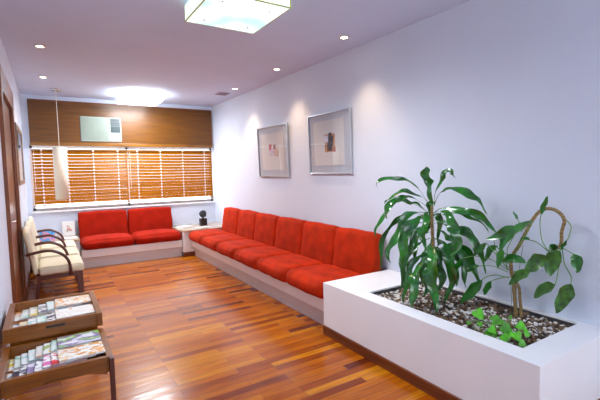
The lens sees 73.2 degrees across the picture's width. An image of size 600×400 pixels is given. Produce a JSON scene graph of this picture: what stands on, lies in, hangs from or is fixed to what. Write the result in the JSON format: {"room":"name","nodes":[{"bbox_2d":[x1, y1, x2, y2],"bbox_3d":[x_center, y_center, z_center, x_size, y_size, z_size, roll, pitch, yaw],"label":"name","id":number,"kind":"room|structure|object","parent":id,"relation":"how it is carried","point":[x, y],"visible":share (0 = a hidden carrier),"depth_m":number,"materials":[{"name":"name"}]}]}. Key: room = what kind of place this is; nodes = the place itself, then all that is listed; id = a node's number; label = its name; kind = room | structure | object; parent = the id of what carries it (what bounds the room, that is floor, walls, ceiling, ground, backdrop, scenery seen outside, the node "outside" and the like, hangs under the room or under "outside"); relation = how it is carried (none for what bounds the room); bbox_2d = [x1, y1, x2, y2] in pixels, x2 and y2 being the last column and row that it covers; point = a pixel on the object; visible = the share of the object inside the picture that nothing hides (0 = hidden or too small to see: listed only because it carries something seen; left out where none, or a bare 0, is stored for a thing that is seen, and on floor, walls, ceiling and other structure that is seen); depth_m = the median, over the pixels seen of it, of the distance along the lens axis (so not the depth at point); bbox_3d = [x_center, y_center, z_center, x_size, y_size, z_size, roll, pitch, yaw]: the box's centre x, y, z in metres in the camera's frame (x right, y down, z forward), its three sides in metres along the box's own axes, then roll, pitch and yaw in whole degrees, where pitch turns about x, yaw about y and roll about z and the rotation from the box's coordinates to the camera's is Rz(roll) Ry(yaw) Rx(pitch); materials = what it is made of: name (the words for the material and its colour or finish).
{"room":"waiting room","nodes":[
{"label":"waiting room","id":0,"kind":"room"},
{"bbox_2d":[0,37,30,399],"bbox_3d":[-1.760,-0.026,2.112,0.150,2.810,10.943,-4,5,-32],"label":"wall","id":1,"kind":"structure","parent":0,"point":[5,275],"depth_m":3.24,"materials":[{"name":"paint"}]},
{"bbox_2d":[3,100,22,302],"bbox_3d":[-2.783,0.160,3.915,0.090,2.205,1.200,-4,5,-32],"label":"door","id":2,"kind":"structure","parent":1,"relation":"in","point":[6,109],"depth_m":4.08,"materials":[{"name":"brown wood"}]},
{"bbox_2d":[0,64,26,302],"bbox_3d":[-2.838,0.065,3.880,0.180,2.410,1.450,-4,5,-32],"label":"trim","id":3,"kind":"structure","parent":1,"relation":"attached to","point":[6,94],"depth_m":3.39,"materials":[{"name":"brown wood"}]},
{"bbox_2d":[14,122,24,184],"bbox_3d":[-3.642,-0.571,5.246,0.028,0.730,1.300,-4,5,-32],"label":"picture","id":4,"kind":"object","parent":1,"relation":"attached to","point":[18,134],"visible":0.84,"depth_m":5.17,"materials":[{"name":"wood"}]},
{"bbox_2d":[17,130,23,180],"bbox_3d":[-3.644,-0.571,5.244,0.014,0.630,1.200,-4,5,-32],"label":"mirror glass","id":5,"kind":"object","parent":4,"relation":"attached to","point":[19,135],"depth_m":5.36,"materials":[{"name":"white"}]},
{"bbox_2d":[26,265,31,295],"bbox_3d":[-3.787,1.123,5.639,0.012,0.080,2.443,-4,5,-32],"label":"baseboard","id":6,"kind":"structure","parent":1,"relation":"attached to","point":[29,276],"depth_m":5.59,"materials":[{"name":"brown wood"}]},
{"bbox_2d":[20,94,215,236],"bbox_3d":[-3.149,-0.394,7.478,3.202,2.810,0.150,-4,5,-32],"label":"wall","id":7,"kind":"structure","parent":0,"point":[183,214],"depth_m":6.93,"materials":[{"name":"paint"}]},
{"bbox_2d":[27,98,212,147],"bbox_3d":[-3.088,-1.343,7.338,3.073,0.750,0.052,-4,5,-32],"label":"window panel","id":8,"kind":"object","parent":7,"relation":"attached to","point":[141,126],"visible":1,"depth_m":7.30,"materials":[{"name":"brown wood"}]},
{"bbox_2d":[80,116,121,141],"bbox_3d":[-3.489,-1.239,7.087,0.649,0.427,0.060,-4,5,-32],"label":"air conditioner","id":9,"kind":"object","parent":8,"relation":"attached to","point":[92,129],"visible":1,"depth_m":7.06,"materials":[{"name":"white plastic"}]},
{"bbox_2d":[82,118,100,139],"bbox_3d":[-3.558,-1.232,7.017,0.425,0.375,0.008,-4,5,-32],"label":"grille","id":10,"kind":"object","parent":9,"relation":"attached to","point":[91,127],"depth_m":6.98,"materials":[{"name":"white plastic"}]},
{"bbox_2d":[110,119,119,132],"bbox_3d":[-3.289,-1.320,7.183,0.157,0.245,0.008,-4,5,-32],"label":"outlet","id":11,"kind":"object","parent":9,"relation":"attached to","point":[114,123],"depth_m":7.18,"materials":[{"name":"plastic"}]},
{"bbox_2d":[29,145,215,213],"bbox_3d":[-3.114,-0.427,7.468,3.145,1.125,0.160,-4,5,-32],"label":"window","id":12,"kind":"structure","parent":7,"relation":"in","point":[195,201],"depth_m":7.32,"materials":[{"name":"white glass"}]},
{"bbox_2d":[31,149,129,206],"bbox_3d":[-3.766,-0.403,7.012,1.457,0.950,0.063,-4,5,-32],"label":"blind","id":13,"kind":"object","parent":12,"relation":"attached to","point":[112,163],"visible":0.98,"depth_m":7.04,"materials":[{"name":"brown wood"}]},
{"bbox_2d":[127,150,212,201],"bbox_3d":[-2.464,-0.488,7.823,1.594,0.950,0.063,-4,5,-32],"label":"blind","id":14,"kind":"object","parent":12,"relation":"attached to","point":[141,163],"visible":1,"depth_m":7.79,"materials":[{"name":"brown wood"}]},
{"bbox_2d":[9,256,437,399],"bbox_3d":[-0.311,1.332,3.103,3.502,0.100,10.943,-4,5,-32],"label":"floor","id":15,"kind":"structure","parent":0,"point":[179,327],"depth_m":3.50,"materials":[{"name":"brown wood"}]},
{"bbox_2d":[27,216,76,250],"bbox_3d":[-3.587,0.679,5.870,0.574,0.924,0.661,-4,5,-32],"label":"chair","id":16,"kind":"object","parent":15,"relation":"on","point":[69,243],"visible":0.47,"depth_m":5.77,"materials":[{"name":"beige fabric"}]},
{"bbox_2d":[25,221,79,284],"bbox_3d":[-3.230,0.714,5.301,0.574,0.924,0.661,-4,5,-32],"label":"chair","id":17,"kind":"object","parent":15,"relation":"on","point":[73,250],"visible":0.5,"depth_m":5.22,"materials":[{"name":"beige fabric"}]},
{"bbox_2d":[22,226,83,299],"bbox_3d":[-2.873,0.748,4.733,0.574,0.924,0.661,-4,5,-32],"label":"chair","id":18,"kind":"object","parent":15,"relation":"on","point":[64,265],"visible":1,"depth_m":4.52,"materials":[{"name":"beige fabric"}]},
{"bbox_2d":[0,291,116,399],"bbox_3d":[-1.525,1.046,2.542,0.528,0.600,1.108,-4,5,-32],"label":"magazine rack","id":19,"kind":"object","parent":15,"relation":"on","point":[21,339],"visible":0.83,"depth_m":2.38,"materials":[{"name":"brown wood"}]},
{"bbox_2d":[8,359,19,370],"bbox_3d":[-1.549,0.929,2.327,0.210,0.010,0.165,-4,5,-34],"label":"magazine","id":20,"kind":"object","parent":19,"relation":"on","point":[11,366],"visible":0.25,"depth_m":2.27,"materials":[{"name":"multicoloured paper"}]},
{"bbox_2d":[14,355,20,368],"bbox_3d":[-1.529,0.917,2.343,0.210,0.010,0.165,-4,5,-33],"label":"magazine","id":21,"kind":"object","parent":20,"relation":"on","point":[17,364],"visible":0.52,"depth_m":2.28,"materials":[{"name":"white paper"}]},
{"bbox_2d":[21,353,35,366],"bbox_3d":[-1.500,0.905,2.356,0.210,0.010,0.165,-4,5,-34],"label":"magazine","id":22,"kind":"object","parent":21,"relation":"on","point":[24,357],"visible":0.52,"depth_m":2.29,"materials":[{"name":"white paper"}]},
{"bbox_2d":[28,349,43,362],"bbox_3d":[-1.474,0.893,2.378,0.210,0.010,0.165,-4,5,-34],"label":"magazine","id":23,"kind":"object","parent":22,"relation":"on","point":[31,353],"visible":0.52,"depth_m":2.31,"materials":[{"name":"white paper"}]},
{"bbox_2d":[35,345,49,358],"bbox_3d":[-1.444,0.881,2.398,0.210,0.010,0.165,-4,5,-31],"label":"magazine","id":24,"kind":"object","parent":23,"relation":"on","point":[39,349],"visible":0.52,"depth_m":2.33,"materials":[{"name":"white paper"}]},
{"bbox_2d":[43,342,56,355],"bbox_3d":[-1.409,0.869,2.412,0.210,0.010,0.165,-4,5,-30],"label":"magazine","id":25,"kind":"object","parent":24,"relation":"on","point":[47,346],"visible":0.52,"depth_m":2.35,"materials":[{"name":"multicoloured paper"}]},
{"bbox_2d":[51,340,91,351],"bbox_3d":[-1.375,0.857,2.430,0.210,0.010,0.165,-4,5,-30],"label":"magazine","id":26,"kind":"object","parent":25,"relation":"on","point":[54,347],"visible":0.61,"depth_m":2.37,"materials":[{"name":"white paper"}]},
{"bbox_2d":[57,330,100,348],"bbox_3d":[-1.343,0.844,2.451,0.226,0.010,0.165,-4,5,-32],"label":"magazine","id":27,"kind":"object","parent":26,"relation":"on","point":[90,336],"visible":1,"depth_m":2.44,"materials":[{"name":"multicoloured paper"}]},
{"bbox_2d":[14,312,36,320],"bbox_3d":[-1.862,0.798,2.816,0.210,0.010,0.200,-4,5,-32],"label":"magazine","id":28,"kind":"object","parent":19,"relation":"on","point":[18,314],"visible":0.14,"depth_m":2.77,"materials":[{"name":"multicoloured paper"}]},
{"bbox_2d":[20,309,46,319],"bbox_3d":[-1.827,0.786,2.832,0.210,0.010,0.200,-4,5,-30],"label":"magazine","id":29,"kind":"object","parent":28,"relation":"on","point":[25,314],"visible":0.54,"depth_m":2.75,"materials":[{"name":"white paper"}]},
{"bbox_2d":[29,306,54,316],"bbox_3d":[-1.788,0.774,2.857,0.210,0.010,0.200,-4,5,-34],"label":"magazine","id":30,"kind":"object","parent":29,"relation":"on","point":[33,311],"visible":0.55,"depth_m":2.78,"materials":[{"name":"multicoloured paper"}]},
{"bbox_2d":[38,304,72,313],"bbox_3d":[-1.746,0.761,2.884,0.210,0.010,0.200,-4,5,-33],"label":"magazine","id":31,"kind":"object","parent":30,"relation":"on","point":[42,308],"visible":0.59,"depth_m":2.81,"materials":[{"name":"white paper"}]},
{"bbox_2d":[46,301,81,310],"bbox_3d":[-1.705,0.747,2.918,0.211,0.010,0.200,-4,5,-34],"label":"magazine","id":32,"kind":"object","parent":31,"relation":"on","point":[51,304],"visible":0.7,"depth_m":2.85,"materials":[{"name":"white paper"}]},
{"bbox_2d":[55,294,90,307],"bbox_3d":[-1.655,0.734,2.941,0.226,0.010,0.200,-4,5,-31],"label":"magazine","id":33,"kind":"object","parent":32,"relation":"on","point":[74,300],"visible":0.96,"depth_m":2.92,"materials":[{"name":"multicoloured paper"}]},
{"bbox_2d":[2,291,102,344],"bbox_3d":[-1.667,0.776,2.742,0.528,0.085,0.592,-4,5,-32],"label":"tray","id":34,"kind":"object","parent":19,"relation":"on","point":[11,335],"depth_m":2.54,"materials":[{"name":"brown wood"}]},
{"bbox_2d":[0,328,112,399],"bbox_3d":[-1.381,0.909,2.297,0.528,0.097,0.487,-4,5,-32],"label":"tray","id":35,"kind":"object","parent":19,"relation":"on","point":[98,364],"depth_m":2.14,"materials":[{"name":"brown wood"}]},
{"bbox_3d":[-1.441,0.939,2.155,0.211,0.010,0.165,-4,5,-33],"label":"magazine","id":36,"kind":"object","parent":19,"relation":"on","visible":0},
{"bbox_2d":[12,369,19,376],"bbox_3d":[-1.421,0.927,2.172,0.210,0.010,0.165,-4,5,-31],"label":"magazine","id":37,"kind":"object","parent":36,"relation":"on","point":[15,372],"visible":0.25,"depth_m":2.15,"materials":[{"name":"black paper"}]},
{"bbox_2d":[19,365,26,375],"bbox_3d":[-1.397,0.915,2.192,0.210,0.010,0.165,-4,5,-32],"label":"magazine","id":38,"kind":"object","parent":37,"relation":"on","point":[23,370],"visible":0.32,"depth_m":2.16,"materials":[{"name":"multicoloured paper"}]},
{"bbox_2d":[26,362,34,373],"bbox_3d":[-1.365,0.904,2.205,0.210,0.010,0.165,-4,5,-32],"label":"magazine","id":39,"kind":"object","parent":38,"relation":"on","point":[30,367],"visible":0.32,"depth_m":2.17,"materials":[{"name":"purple paper"}]},
{"bbox_2d":[34,358,79,371],"bbox_3d":[-1.337,0.891,2.227,0.211,0.010,0.165,-4,5,-30],"label":"magazine","id":40,"kind":"object","parent":39,"relation":"on","point":[39,362],"visible":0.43,"depth_m":2.17,"materials":[{"name":"white paper"}]},
{"bbox_2d":[42,354,86,369],"bbox_3d":[-1.307,0.879,2.249,0.210,0.010,0.165,-4,5,-30],"label":"magazine","id":41,"kind":"object","parent":40,"relation":"on","point":[47,363],"visible":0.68,"depth_m":2.19,"materials":[{"name":"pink paper"}]},
{"bbox_2d":[51,352,95,365],"bbox_3d":[-1.273,0.867,2.267,0.210,0.010,0.165,-4,5,-33],"label":"magazine","id":42,"kind":"object","parent":41,"relation":"on","point":[54,356],"visible":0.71,"depth_m":2.20,"materials":[{"name":"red paper"}]},
{"bbox_2d":[57,341,104,362],"bbox_3d":[-1.235,0.854,2.279,0.226,0.010,0.165,-4,5,-33],"label":"magazine","id":43,"kind":"object","parent":42,"relation":"on","point":[72,353],"visible":1,"depth_m":2.27,"materials":[{"name":"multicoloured paper"}]},
{"bbox_3d":[-1.714,0.813,2.580,0.211,0.010,0.200,-4,5,-33],"label":"magazine","id":44,"kind":"object","parent":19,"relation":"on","visible":0},
{"bbox_2d":[19,321,27,325],"bbox_3d":[-1.679,0.801,2.596,0.210,0.010,0.200,-4,5,-33],"label":"magazine","id":45,"kind":"object","parent":44,"relation":"on","point":[26,322],"visible":0.2,"depth_m":2.60,"materials":[{"name":"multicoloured paper"}]},
{"bbox_2d":[28,318,36,324],"bbox_3d":[-1.644,0.788,2.627,0.211,0.010,0.200,-4,5,-33],"label":"magazine","id":46,"kind":"object","parent":45,"relation":"on","point":[34,320],"visible":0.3,"depth_m":2.61,"materials":[{"name":"white paper"}]},
{"bbox_2d":[37,315,46,322],"bbox_3d":[-1.596,0.775,2.645,0.210,0.010,0.200,-4,5,-34],"label":"magazine","id":47,"kind":"object","parent":46,"relation":"on","point":[40,319],"visible":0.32,"depth_m":2.62,"materials":[{"name":"white paper"}]},
{"bbox_2d":[47,312,55,320],"bbox_3d":[-1.552,0.762,2.673,0.211,0.010,0.200,-4,5,-31],"label":"magazine","id":48,"kind":"object","parent":47,"relation":"on","point":[51,316],"visible":0.32,"depth_m":2.64,"materials":[{"name":"white paper"}]},
{"bbox_2d":[55,304,94,319],"bbox_3d":[-1.508,0.748,2.707,0.226,0.010,0.200,-4,5,-34],"label":"magazine","id":49,"kind":"object","parent":48,"relation":"on","point":[83,309],"visible":0.89,"depth_m":2.69,"materials":[{"name":"white paper"}]},
{"bbox_2d":[39,234,79,252],"bbox_3d":[-3.966,0.861,6.554,0.673,0.475,0.669,-4,5,-32],"label":"table","id":50,"kind":"object","parent":15,"relation":"on","point":[77,241],"visible":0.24,"depth_m":6.48,"materials":[{"name":"white paint"}]},
{"bbox_2d":[39,231,55,241],"bbox_3d":[-3.950,0.564,6.313,0.210,0.151,0.066,-4,5,-32],"label":"magazine","id":51,"kind":"object","parent":50,"relation":"on","point":[42,239],"visible":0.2,"depth_m":6.31,"materials":[{"name":"multicoloured paper"}]},
{"bbox_2d":[62,221,75,235],"bbox_3d":[-3.908,0.480,6.818,0.190,0.244,0.045,-4,5,-32],"label":"picture card","id":52,"kind":"object","parent":50,"relation":"on","point":[68,227],"visible":0.99,"depth_m":6.81,"materials":[{"name":"white paper"}]},
{"bbox_2d":[64,236,77,239],"bbox_3d":[-3.713,0.614,6.515,0.200,0.012,0.200,-4,5,-38],"label":"brochure","id":53,"kind":"object","parent":50,"relation":"on","point":[73,237],"visible":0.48,"depth_m":6.52,"materials":[{"name":"white paper"}]},
{"bbox_2d":[80,239,181,267],"bbox_3d":[-2.977,0.889,7.130,1.585,0.295,0.751,-4,5,-32],"label":"bench","id":54,"kind":"object","parent":15,"relation":"on","point":[135,252],"visible":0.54,"depth_m":6.80,"materials":[{"name":"white paint"}]},
{"bbox_2d":[78,210,127,238],"bbox_3d":[-3.446,0.465,7.093,0.788,0.569,0.195,-4,5,-31],"label":"cushion","id":55,"kind":"object","parent":54,"relation":"on","point":[90,223],"visible":0.64,"depth_m":7.02,"materials":[{"name":"red fabric"}]},
{"bbox_2d":[80,233,134,249],"bbox_3d":[-3.235,0.671,6.772,0.796,0.200,0.577,-4,5,-32],"label":"seat cushion","id":56,"kind":"object","parent":54,"relation":"on","point":[100,241],"visible":0.99,"depth_m":6.57,"materials":[{"name":"red fabric"}]},
{"bbox_2d":[127,207,172,234],"bbox_3d":[-2.781,0.421,7.508,0.790,0.568,0.196,-4,5,-33],"label":"cushion","id":57,"kind":"object","parent":54,"relation":"on","point":[139,219],"visible":0.61,"depth_m":7.43,"materials":[{"name":"red fabric"}]},
{"bbox_2d":[131,229,180,243],"bbox_3d":[-2.566,0.629,7.185,0.801,0.197,0.574,-4,5,-32],"label":"seat cushion","id":58,"kind":"object","parent":54,"relation":"on","point":[154,235],"visible":0.91,"depth_m":6.98,"materials":[{"name":"red fabric"}]},
{"bbox_2d":[172,222,221,256],"bbox_3d":[-1.904,0.734,7.730,0.944,0.475,0.855,-4,5,-32],"label":"table","id":59,"kind":"object","parent":15,"relation":"on","point":[187,249],"visible":0.41,"depth_m":7.27,"materials":[{"name":"white paint"}]},
{"bbox_2d":[175,225,192,227],"bbox_3d":[-2.178,0.503,7.601,0.200,0.014,0.260,1,5,29],"label":"brochure","id":60,"kind":"object","parent":59,"relation":"on","point":[184,226],"visible":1,"depth_m":7.58,"materials":[{"name":"white paper"}]},
{"bbox_2d":[199,210,206,225],"bbox_3d":[-1.875,0.341,7.804,0.148,0.297,0.110,-4,5,-32],"label":"stone sculpture","id":61,"kind":"object","parent":59,"relation":"on","point":[202,221],"visible":1,"depth_m":7.77,"materials":[{"name":"black stone"}]},
{"bbox_2d":[191,241,323,324],"bbox_3d":[-0.520,0.947,5.695,0.772,0.295,4.160,-4,5,-32],"label":"bench","id":62,"kind":"object","parent":15,"relation":"on","point":[311,306],"visible":0.15,"depth_m":4.80,"materials":[{"name":"white paint"}]},
{"bbox_2d":[189,229,229,244],"bbox_3d":[-1.566,0.627,7.019,0.603,0.187,0.686,-4,5,-32],"label":"seat cushion","id":63,"kind":"object","parent":62,"relation":"on","point":[195,236],"visible":0.59,"depth_m":6.85,"materials":[{"name":"red fabric"}]},
{"bbox_2d":[201,233,246,251],"bbox_3d":[-1.205,0.663,6.440,0.598,0.186,0.684,-4,5,-32],"label":"seat cushion","id":64,"kind":"object","parent":62,"relation":"on","point":[211,242],"visible":0.6,"depth_m":6.29,"materials":[{"name":"red fabric"}]},
{"bbox_2d":[222,207,240,233],"bbox_3d":[-1.210,0.415,7.228,0.214,0.560,0.689,-4,5,-33],"label":"cushion","id":65,"kind":"object","parent":62,"relation":"on","point":[230,214],"visible":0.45,"depth_m":7.11,"materials":[{"name":"red fabric"}]},
{"bbox_2d":[216,239,266,259],"bbox_3d":[-0.840,0.698,5.862,0.591,0.186,0.688,-4,5,-32],"label":"seat cushion","id":66,"kind":"object","parent":62,"relation":"on","point":[227,248],"visible":0.64,"depth_m":5.71,"materials":[{"name":"red fabric"}]},
{"bbox_2d":[236,210,259,239],"bbox_3d":[-0.845,0.449,6.653,0.224,0.562,0.687,-4,5,-31],"label":"cushion","id":67,"kind":"object","parent":62,"relation":"on","point":[246,219],"visible":0.5,"depth_m":6.54,"materials":[{"name":"red fabric"}]},
{"bbox_2d":[234,246,292,269],"bbox_3d":[-0.478,0.733,5.284,0.599,0.187,0.688,-4,5,-32],"label":"seat cushion","id":68,"kind":"object","parent":62,"relation":"on","point":[249,257],"visible":0.64,"depth_m":5.12,"materials":[{"name":"red fabric"}]},
{"bbox_2d":[254,213,279,246],"bbox_3d":[-0.486,0.486,6.072,0.215,0.560,0.689,-4,5,-31],"label":"cushion","id":69,"kind":"object","parent":62,"relation":"on","point":[266,224],"visible":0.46,"depth_m":5.96,"materials":[{"name":"red fabric"}]},
{"bbox_2d":[257,254,322,281],"bbox_3d":[-0.112,0.769,4.703,0.601,0.187,0.682,-4,5,-32],"label":"seat cushion","id":70,"kind":"object","parent":62,"relation":"on","point":[277,267],"visible":0.7,"depth_m":4.55,"materials":[{"name":"red fabric"}]},
{"bbox_2d":[275,217,305,254],"bbox_3d":[-0.121,0.522,5.493,0.215,0.560,0.685,-4,5,-32],"label":"cushion","id":71,"kind":"object","parent":62,"relation":"on","point":[289,230],"visible":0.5,"depth_m":5.38,"materials":[{"name":"red fabric"}]},
{"bbox_2d":[300,221,338,264],"bbox_3d":[0.245,0.559,4.917,0.222,0.557,0.684,-4,5,-33],"label":"cushion","id":72,"kind":"object","parent":62,"relation":"on","point":[318,240],"visible":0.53,"depth_m":4.81,"materials":[{"name":"red fabric"}]},
{"bbox_2d":[286,264,359,298],"bbox_3d":[0.251,0.806,4.127,0.603,0.184,0.684,-4,5,-32],"label":"seat cushion","id":73,"kind":"object","parent":62,"relation":"on","point":[308,279],"visible":0.7,"depth_m":3.99,"materials":[{"name":"red fabric"}]},
{"bbox_2d":[333,227,381,274],"bbox_3d":[0.606,0.592,4.338,0.225,0.561,0.682,-4,5,-31],"label":"cushion","id":74,"kind":"object","parent":62,"relation":"on","point":[356,250],"visible":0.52,"depth_m":4.22,"materials":[{"name":"red fabric"}]},
{"bbox_2d":[323,269,599,399],"bbox_3d":[1.069,1.017,3.092,0.836,0.477,1.925,-4,5,-32],"label":"planter box","id":75,"kind":"object","parent":15,"relation":"on","point":[444,359],"visible":0.85,"depth_m":2.57,"materials":[{"name":"white paint"}]},
{"bbox_2d":[381,291,559,341],"bbox_3d":[1.190,0.851,2.994,0.635,0.054,1.269,-4,5,-32],"label":"soil","id":76,"kind":"object","parent":75,"relation":"in","point":[400,291],"visible":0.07,"depth_m":2.87,"materials":[{"name":"black soil"}]},
{"bbox_2d":[376,283,569,347],"bbox_3d":[1.189,0.817,2.992,0.654,0.053,1.279,-4,5,-32],"label":"pebbles","id":77,"kind":"object","parent":76,"relation":"on","point":[544,326],"visible":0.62,"depth_m":2.89,"materials":[{"name":"grey gravel"}]},
{"bbox_2d":[374,167,499,312],"bbox_3d":[0.989,0.283,3.080,0.620,1.073,0.901,-4,5,-32],"label":"dracaena plant","id":78,"kind":"object","parent":77,"relation":"on","point":[430,268],"visible":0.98,"depth_m":3.05,"materials":[{"name":"green plant"}]},
{"bbox_2d":[467,308,529,346],"bbox_3d":[1.219,0.784,2.508,0.246,0.145,0.427,-4,5,-32],"label":"pothos plant","id":79,"kind":"object","parent":77,"relation":"on","point":[505,328],"visible":0.94,"depth_m":2.46,"materials":[{"name":"green plant"}]},
{"bbox_2d":[454,196,582,317],"bbox_3d":[1.450,0.399,2.785,0.844,0.868,0.166,3,6,42],"label":"plant","id":80,"kind":"object","parent":77,"relation":"on","point":[551,261],"visible":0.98,"depth_m":2.70,"materials":[{"name":"green plant"}]},
{"bbox_2d":[0,0,469,106],"bbox_3d":[-0.368,-1.579,2.889,3.502,0.120,10.943,-4,5,-32],"label":"ceiling","id":81,"kind":"structure","parent":0,"point":[95,49],"depth_m":4.10,"materials":[{"name":"paint"}]},
{"bbox_2d":[34,44,45,48],"bbox_3d":[-2.640,-1.559,4.099,0.110,0.010,0.110,-4,5,-32],"label":"recessed light","id":82,"kind":"object","parent":81,"relation":"in","point":[35,45],"visible":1,"depth_m":4.09,"materials":[{"name":"beige"}]},
{"bbox_2d":[50,88,68,199],"bbox_3d":[-3.725,-0.853,6.240,0.188,1.690,0.188,-4,5,-32],"label":"pendant lamp","id":83,"kind":"object","parent":81,"relation":"hanging from","point":[59,153],"visible":1,"depth_m":6.20,"materials":[{"name":"metal"}]},
{"bbox_2d":[117,89,163,105],"bbox_3d":[-2.661,-1.686,6.708,0.624,0.139,0.654,-4,5,-32],"label":"ceiling lamp","id":84,"kind":"object","parent":81,"relation":"attached to","point":[128,97],"visible":1,"depth_m":6.52,"materials":[{"name":"white"}]},
{"bbox_2d":[118,98,161,105],"bbox_3d":[-2.660,-1.629,6.712,0.608,0.006,0.638,-4,5,-32],"label":"diffuser","id":85,"kind":"object","parent":84,"relation":"attached to","point":[128,101],"depth_m":6.65,"materials":[{"name":"white"}]},
{"bbox_2d":[214,92,229,95],"bbox_3d":[-1.306,-1.781,6.778,0.200,0.013,0.240,-4,5,-32],"label":"ceiling vent","id":86,"kind":"object","parent":81,"relation":"in","point":[218,93],"visible":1,"depth_m":6.73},
{"bbox_2d":[185,0,290,33],"bbox_3d":[-0.484,-1.459,3.049,0.594,0.139,0.629,-4,5,-32],"label":"ceiling lamp","id":87,"kind":"object","parent":81,"relation":"attached to","point":[248,16],"visible":1,"depth_m":3.03,"materials":[{"name":"white"}]},
{"bbox_2d":[339,35,349,39],"bbox_3d":[0.438,-1.612,4.005,0.110,0.010,0.110,-4,5,-32],"label":"recessed light","id":88,"kind":"object","parent":81,"relation":"in","point":[343,37],"visible":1,"depth_m":4.00,"materials":[{"name":"beige"}]},
{"bbox_2d":[212,0,599,326],"bbox_3d":[1.081,-0.211,3.881,0.150,2.810,10.943,-4,5,-32],"label":"wall","id":89,"kind":"structure","parent":0,"point":[504,95],"depth_m":3.27,"materials":[{"name":"paint"}]},
{"bbox_2d":[257,122,289,176],"bbox_3d":[-0.410,-0.724,6.023,0.028,0.756,0.927,-6,6,-32],"label":"framed picture","id":90,"kind":"object","parent":89,"relation":"attached to","point":[272,141],"visible":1,"depth_m":5.98,"materials":[{"name":"silver metal"}]},
{"bbox_2d":[274,149,278,155],"bbox_3d":[-0.347,-0.695,5.922,0.004,0.106,0.139,-6,6,-32],"label":"print","id":91,"kind":"object","parent":90,"relation":"attached to","point":[276,151],"depth_m":5.91},
{"bbox_2d":[307,107,352,173],"bbox_3d":[0.344,-0.676,4.819,0.028,0.728,0.845,-6,6,-32],"label":"framed picture","id":92,"kind":"object","parent":89,"relation":"attached to","point":[329,133],"visible":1,"depth_m":4.78,"materials":[{"name":"silver metal"}]},
{"bbox_2d":[324,133,334,151],"bbox_3d":[0.354,-0.678,4.800,0.003,0.211,0.203,-6,6,-32],"label":"print","id":93,"kind":"object","parent":92,"relation":"attached to","point":[329,138],"depth_m":4.80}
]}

